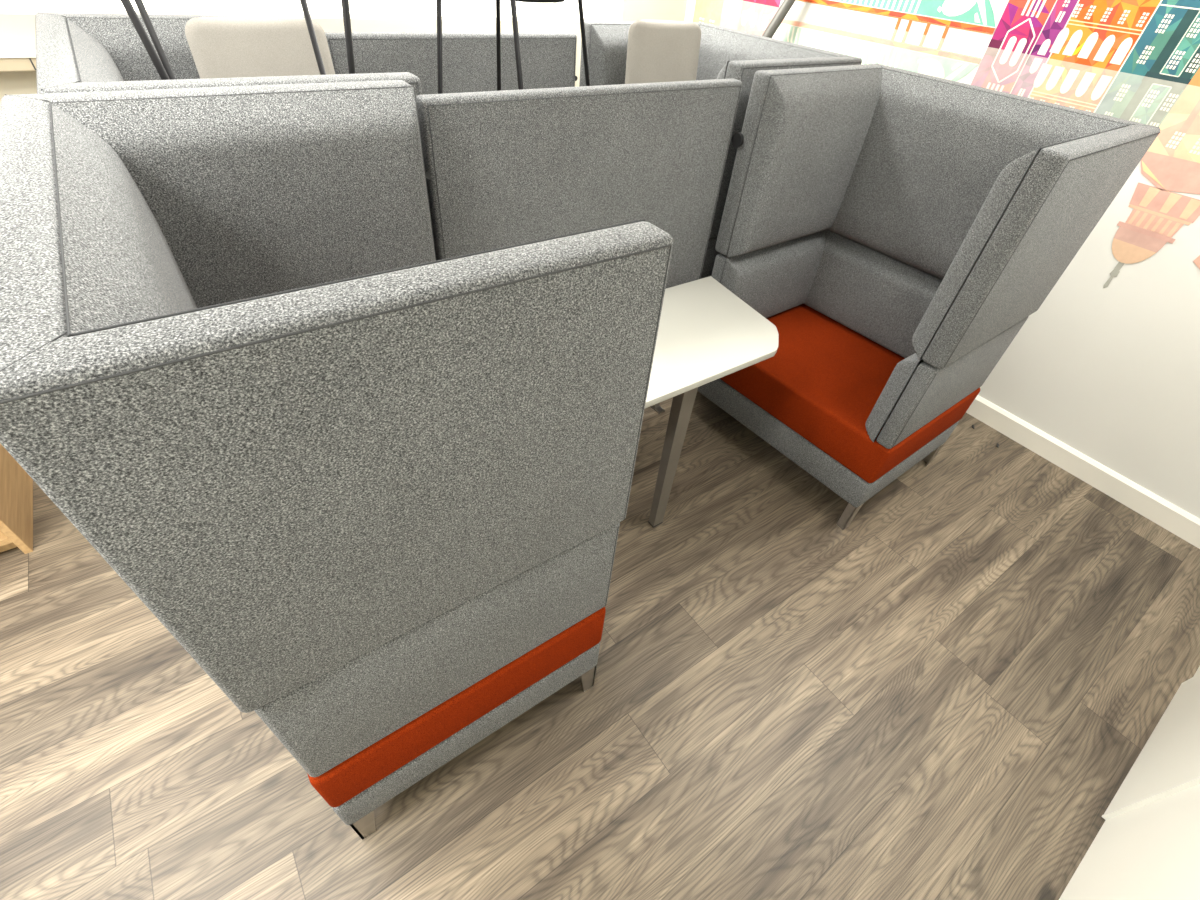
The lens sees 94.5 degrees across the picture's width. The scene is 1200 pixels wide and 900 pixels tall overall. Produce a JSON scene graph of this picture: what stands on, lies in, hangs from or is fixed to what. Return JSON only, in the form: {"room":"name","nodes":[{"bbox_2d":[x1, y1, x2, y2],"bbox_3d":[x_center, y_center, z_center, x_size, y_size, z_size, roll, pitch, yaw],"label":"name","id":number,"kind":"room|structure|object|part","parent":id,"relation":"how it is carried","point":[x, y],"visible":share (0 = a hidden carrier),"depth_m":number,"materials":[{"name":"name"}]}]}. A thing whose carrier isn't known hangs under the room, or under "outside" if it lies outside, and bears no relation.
{"room":"common room","nodes":[
{"label":"common room","id":0,"kind":"room"},
{"bbox_2d":[121,0,355,79],"bbox_3d":[-0.936,-0.971,1.510,0.509,0.802,0.412,-23,50,-28],"label":"stool","id":1,"kind":"object","parent":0,"point":[165,72],"visible":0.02,"depth_m":1.42,"materials":[{"name":"black metal"}]},
{"bbox_3d":[-0.976,-0.826,1.323,0.036,0.757,0.173,23,45,17],"label":"leg","id":2,"kind":"part","parent":1,"relation":"part of","materials":[{"name":"black metal"}]},
{"bbox_3d":[-1.146,-1.027,1.518,0.124,0.757,0.024,4,43,-2],"label":"leg","id":3,"kind":"part","parent":1,"relation":"part of","materials":[{"name":"black metal"}]},
{"bbox_3d":[-0.861,-1.151,1.683,0.058,0.756,0.085,15,44,10],"label":"leg","id":4,"kind":"part","parent":1,"relation":"part of","materials":[{"name":"black metal"}]},
{"bbox_3d":[-0.687,-0.951,1.489,0.145,0.757,0.035,2,43,-5],"label":"leg","id":5,"kind":"part","parent":1,"relation":"part of","materials":[{"name":"black metal"}]},
{"bbox_2d":[0,0,686,105],"bbox_3d":[-2.114,-1.695,2.067,6.454,2.750,0.120,-23,50,-28],"label":"wall","id":6,"kind":"structure","parent":0,"point":[17,31],"depth_m":2.77,"materials":[{"name":"beige paint"}]},
{"bbox_2d":[0,58,35,71],"bbox_3d":[-3.387,-0.936,1.387,3.220,0.049,0.075,-23,50,-28],"label":"trim","id":7,"kind":"structure","parent":6,"relation":"attached to","point":[6,64],"depth_m":2.06,"materials":[{"name":"beige wood"}]},
{"bbox_2d":[0,50,35,57],"bbox_3d":[-3.384,-0.952,1.369,3.220,0.012,0.080,-23,50,-28],"label":"trim","id":8,"kind":"structure","parent":6,"relation":"attached to","point":[3,53],"depth_m":2.05,"materials":[{"name":"white"}]},
{"bbox_2d":[0,0,620,21],"bbox_3d":[-2.261,-1.961,1.583,5.950,1.125,0.050,-23,50,-28],"label":"window","id":9,"kind":"structure","parent":6,"relation":"in","point":[568,10],"depth_m":2.60,"materials":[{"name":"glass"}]},
{"bbox_2d":[0,391,1199,899],"bbox_3d":[-1.064,0.494,1.874,6.454,0.001,3.900,-23,50,-28],"label":"floor","id":10,"kind":"structure","parent":0,"point":[947,692],"depth_m":1.67,"materials":[{"name":"brown wood"}]},
{"bbox_2d":[0,443,32,553],"bbox_3d":[-2.430,0.030,1.637,0.810,0.782,0.610,-23,50,-28],"label":"bookcase","id":11,"kind":"object","parent":10,"relation":"on","point":[16,486],"visible":0.61,"depth_m":1.94,"materials":[{"name":"brown wood"}]},
{"bbox_3d":[-2.454,0.262,1.853,0.756,0.022,0.584,-23,50,-28],"label":"shelf","id":12,"kind":"part","parent":11,"relation":"part of","materials":[{"name":"brown wood"}]},
{"bbox_2d":[35,12,421,96],"bbox_3d":[-1.082,-0.565,1.957,0.743,1.423,0.987,-23,50,-28],"label":"sofa","id":13,"kind":"object","parent":10,"relation":"on","point":[76,52],"visible":0.12,"depth_m":1.41,"materials":[{"name":"grey fabric"}]},
{"bbox_2d":[67,19,123,81],"bbox_3d":[-1.262,-0.766,1.562,0.077,0.614,0.843,-23,50,-28],"label":"cushion","id":14,"kind":"object","parent":13,"relation":"on","point":[94,54],"depth_m":1.44,"materials":[{"name":"grey fabric"}]},
{"bbox_2d":[67,18,199,80],"bbox_3d":[-1.244,-1.095,1.915,0.667,0.614,0.077,-23,50,-28],"label":"cushion","id":15,"kind":"object","parent":13,"relation":"on","point":[119,37],"depth_m":1.66,"materials":[{"name":"grey fabric"}]},
{"bbox_2d":[185,17,334,78],"bbox_3d":[-0.958,-0.831,1.910,0.411,0.993,0.496,-26,52,-30],"label":"chair","id":16,"kind":"object","parent":10,"relation":"on","point":[220,47],"visible":0.35,"depth_m":1.72,"materials":[{"name":"beige plastic"}]},
{"bbox_2d":[0,80,672,839],"bbox_3d":[-0.541,0.049,1.366,0.743,1.423,1.014,-23,50,-28],"label":"sofa","id":17,"kind":"object","parent":10,"relation":"on","point":[376,488],"visible":1,"depth_m":0.78,"materials":[{"name":"grey fabric"}]},
{"bbox_2d":[52,104,196,333],"bbox_3d":[-0.721,-0.151,0.971,0.077,0.614,0.870,-23,50,-28],"label":"cushion","id":18,"kind":"object","parent":17,"relation":"on","point":[117,261],"depth_m":0.75,"materials":[{"name":"grey fabric"}]},
{"bbox_2d":[51,87,435,307],"bbox_3d":[-0.710,-0.489,1.331,0.667,0.614,0.077,-23,50,-28],"label":"cushion","id":19,"kind":"object","parent":17,"relation":"on","point":[250,193],"depth_m":1.21,"materials":[{"name":"grey fabric"}]},
{"bbox_3d":[-0.584,0.917,1.380,0.055,0.136,0.035,-23,50,-28],"label":"leg","id":20,"kind":"part","parent":17,"relation":"part of","materials":[{"name":"metal"}]},
{"bbox_2d":[307,606,605,806],"bbox_3d":[-0.570,0.305,1.605,0.730,0.178,1.004,-23,50,-28],"label":"seat cushion","id":21,"kind":"object","parent":17,"relation":"on","point":[363,772],"depth_m":1.29,"materials":[{"name":"orange fabric"}]},
{"bbox_3d":[-0.048,0.688,1.688,0.055,0.136,0.035,-23,50,-28],"label":"leg","id":22,"kind":"part","parent":17,"relation":"part of","materials":[{"name":"metal"}]},
{"bbox_2d":[325,32,577,94],"bbox_3d":[-0.599,-1.150,2.668,1.087,1.380,0.095,-23,50,-28],"label":"divider panel","id":23,"kind":"object","parent":10,"relation":"on","point":[469,59],"visible":0.29,"depth_m":2.24,"materials":[{"name":"grey fabric"}]},
{"bbox_2d":[436,0,589,93],"bbox_3d":[-0.261,-1.141,1.989,0.439,0.846,0.625,17,44,11],"label":"stool","id":24,"kind":"object","parent":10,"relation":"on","point":[438,2],"visible":0.38,"depth_m":1.70,"materials":[{"name":"black metal"}]},
{"bbox_3d":[-0.456,-1.050,1.886,0.281,0.821,0.015,-23,50,-28],"label":"leg","id":25,"kind":"part","parent":24,"relation":"part of","materials":[{"name":"black metal"}]},
{"bbox_3d":[-0.352,-1.238,2.099,0.024,0.820,0.212,-17,48,-23],"label":"leg","id":26,"kind":"part","parent":24,"relation":"part of","materials":[{"name":"black metal"}]},
{"bbox_3d":[-0.263,-0.983,1.838,0.075,0.821,0.248,-11,46,-17],"label":"leg","id":27,"kind":"part","parent":24,"relation":"part of","materials":[{"name":"black metal"}]},
{"bbox_3d":[-0.245,-1.419,1.713,0.296,0.038,0.296,-23,50,-28],"label":"seat","id":28,"kind":"part","parent":24,"relation":"part of","materials":[{"name":"black"}]},
{"bbox_3d":[-0.090,-1.207,2.096,0.333,0.822,0.015,-23,50,-28],"label":"leg","id":29,"kind":"part","parent":24,"relation":"part of","materials":[{"name":"black metal"}]},
{"bbox_2d":[416,78,743,413],"bbox_3d":[-0.035,-0.549,2.087,1.153,1.390,0.118,-23,50,-28],"label":"divider panel","id":30,"kind":"object","parent":10,"relation":"on","point":[504,168],"visible":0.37,"depth_m":1.69,"materials":[{"name":"grey fabric"}]},
{"bbox_3d":[-0.037,-0.614,2.038,1.130,1.230,0.055,-23,50,-28],"label":"panel","id":31,"kind":"part","parent":30,"relation":"part of","materials":[{"name":"grey fabric"}]},
{"bbox_3d":[0.280,-0.216,2.781,0.040,0.008,0.095,-23,50,-28],"label":"foot plate","id":32,"kind":"part","parent":30,"relation":"part of","materials":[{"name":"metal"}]},
{"bbox_2d":[645,276,778,527],"bbox_3d":[0.166,-0.105,2.106,0.970,0.750,0.509,-23,50,-28],"label":"table","id":33,"kind":"object","parent":10,"relation":"on","point":[707,333],"visible":0.47,"depth_m":1.89,"materials":[{"name":"white laminate"}]},
{"bbox_3d":[0.252,0.029,1.991,0.060,0.714,0.044,-23,50,-28],"label":"leg","id":34,"kind":"part","parent":33,"relation":"part of","materials":[{"name":"beige paint"}]},
{"bbox_2d":[579,21,861,278],"bbox_3d":[0.443,-1.226,2.838,0.743,1.423,0.957,-25,51,-29],"label":"sofa","id":35,"kind":"object","parent":10,"relation":"on","point":[724,53],"visible":0.12,"depth_m":2.45,"materials":[{"name":"grey fabric"}]},
{"bbox_2d":[589,25,700,85],"bbox_3d":[0.227,-1.719,2.750,0.667,0.614,0.077,-25,51,-29],"label":"cushion","id":36,"kind":"object","parent":35,"relation":"on","point":[608,44],"depth_m":2.48,"materials":[{"name":"grey fabric"}]},
{"bbox_2d":[625,20,700,83],"bbox_3d":[0.323,-1.327,2.575,0.364,1.009,0.496,-12,46,-18],"label":"chair","id":37,"kind":"object","parent":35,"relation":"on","point":[657,50],"visible":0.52,"depth_m":2.43,"materials":[{"name":"beige plastic"}]},
{"bbox_2d":[717,62,728,78],"bbox_3d":[0.668,-1.291,2.345,0.667,0.614,0.077,-25,51,-29],"label":"cushion","id":38,"kind":"object","parent":35,"relation":"on","point":[723,74],"depth_m":1.99,"materials":[{"name":"grey fabric"}]},
{"bbox_2d":[696,25,836,79],"bbox_3d":[0.682,-1.613,2.690,0.077,0.614,0.813,-25,51,-29],"label":"cushion","id":39,"kind":"object","parent":35,"relation":"on","point":[718,46],"depth_m":2.58,"materials":[{"name":"grey fabric"}]},
{"bbox_2d":[762,0,795,37],"bbox_3d":[0.732,-2.064,3.374,0.977,1.958,0.056,29,48,23],"label":"metal pole","id":40,"kind":"object","parent":10,"relation":"on","point":[786,5],"visible":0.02,"depth_m":2.95,"materials":[{"name":"silver metal"}]},
{"bbox_2d":[697,64,1159,529],"bbox_3d":[1.048,-0.599,2.242,0.743,1.423,0.987,-25,51,-29],"label":"sofa","id":41,"kind":"object","parent":10,"relation":"on","point":[897,230],"visible":0.94,"depth_m":2.08,"materials":[{"name":"grey fabric"}]},
{"bbox_2d":[721,230,824,317],"bbox_3d":[0.784,-0.744,2.494,0.664,0.355,0.081,-25,51,-29],"label":"cushion","id":42,"kind":"object","parent":41,"relation":"on","point":[780,280],"depth_m":2.43,"materials":[{"name":"grey fabric"}]},
{"bbox_2d":[727,68,881,257],"bbox_3d":[0.820,-1.100,2.160,0.667,0.614,0.077,-25,51,-29],"label":"cushion","id":43,"kind":"object","parent":41,"relation":"on","point":[812,131],"depth_m":2.07,"materials":[{"name":"grey fabric"}]},
{"bbox_2d":[720,304,979,482],"bbox_3d":[1.021,-0.345,2.482,0.730,0.178,0.977,-25,51,-29],"label":"seat cushion","id":44,"kind":"object","parent":41,"relation":"on","point":[824,379],"depth_m":2.29,"materials":[{"name":"orange fabric"}]},
{"bbox_3d":[1.021,0.261,2.266,0.055,0.136,0.035,-25,51,-29],"label":"leg","id":45,"kind":"part","parent":41,"relation":"part of","materials":[{"name":"metal"}]},
{"bbox_2d":[804,230,941,357],"bbox_3d":[1.245,-0.631,2.428,0.081,0.355,0.843,-25,51,-29],"label":"cushion","id":46,"kind":"object","parent":41,"relation":"on","point":[877,300],"depth_m":2.44,"materials":[{"name":"grey fabric"}]},
{"bbox_2d":[865,353,922,441],"bbox_3d":[1.246,-0.303,2.078,0.664,0.355,0.081,-25,51,-29],"label":"cushion","id":47,"kind":"object","parent":41,"relation":"on","point":[906,371],"depth_m":1.91,"materials":[{"name":"grey fabric"}]},
{"bbox_3d":[1.542,0.017,2.587,0.055,0.136,0.035,-25,51,-29],"label":"leg","id":48,"kind":"part","parent":41,"relation":"part of","materials":[{"name":"metal"}]},
{"bbox_2d":[912,149,1040,358],"bbox_3d":[1.285,-0.657,1.742,0.667,0.614,0.077,-25,51,-29],"label":"cushion","id":49,"kind":"object","parent":41,"relation":"on","point":[1011,181],"depth_m":1.55,"materials":[{"name":"grey fabric"}]},
{"bbox_2d":[827,69,1125,279],"bbox_3d":[1.286,-0.988,2.095,0.077,0.614,0.843,-25,51,-29],"label":"cushion","id":50,"kind":"object","parent":41,"relation":"on","point":[931,153],"depth_m":2.07,"materials":[{"name":"grey fabric"}]},
{"bbox_2d":[684,0,1199,518],"bbox_3d":[1.735,-1.634,2.451,0.120,2.750,4.200,-23,50,-28],"label":"wall","id":51,"kind":"structure","parent":0,"point":[1111,373],"depth_m":2.40,"materials":[{"name":"white paint"}]},
{"bbox_2d":[693,0,1199,287],"bbox_3d":[1.550,-1.842,2.486,0.001,1.400,3.300,-23,50,-28],"label":"wall mural","id":52,"kind":"object","parent":51,"relation":"attached to","point":[1138,61],"visible":0.67,"depth_m":2.17},
{"bbox_2d":[966,395,1199,548],"bbox_3d":[1.550,-0.673,3.343,0.020,0.107,3.880,-23,50,-28],"label":"baseboard","id":53,"kind":"structure","parent":51,"relation":"attached to","point":[1167,515],"depth_m":2.60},
{"bbox_2d":[1059,666,1199,899],"bbox_3d":[0.193,0.673,-0.184,6.454,2.750,0.120,-23,50,-28],"label":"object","id":54,"kind":"structure","parent":0,"point":[1151,851],"depth_m":1.40,"materials":[{"name":"white paint"}]},
{"bbox_2d":[1102,776,1199,819],"bbox_3d":[1.544,0.047,0.639,0.007,2.750,0.012,-23,50,-28],"label":"trim","id":55,"kind":"structure","parent":54,"relation":"attached to","point":[1195,781],"depth_m":1.45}
]}

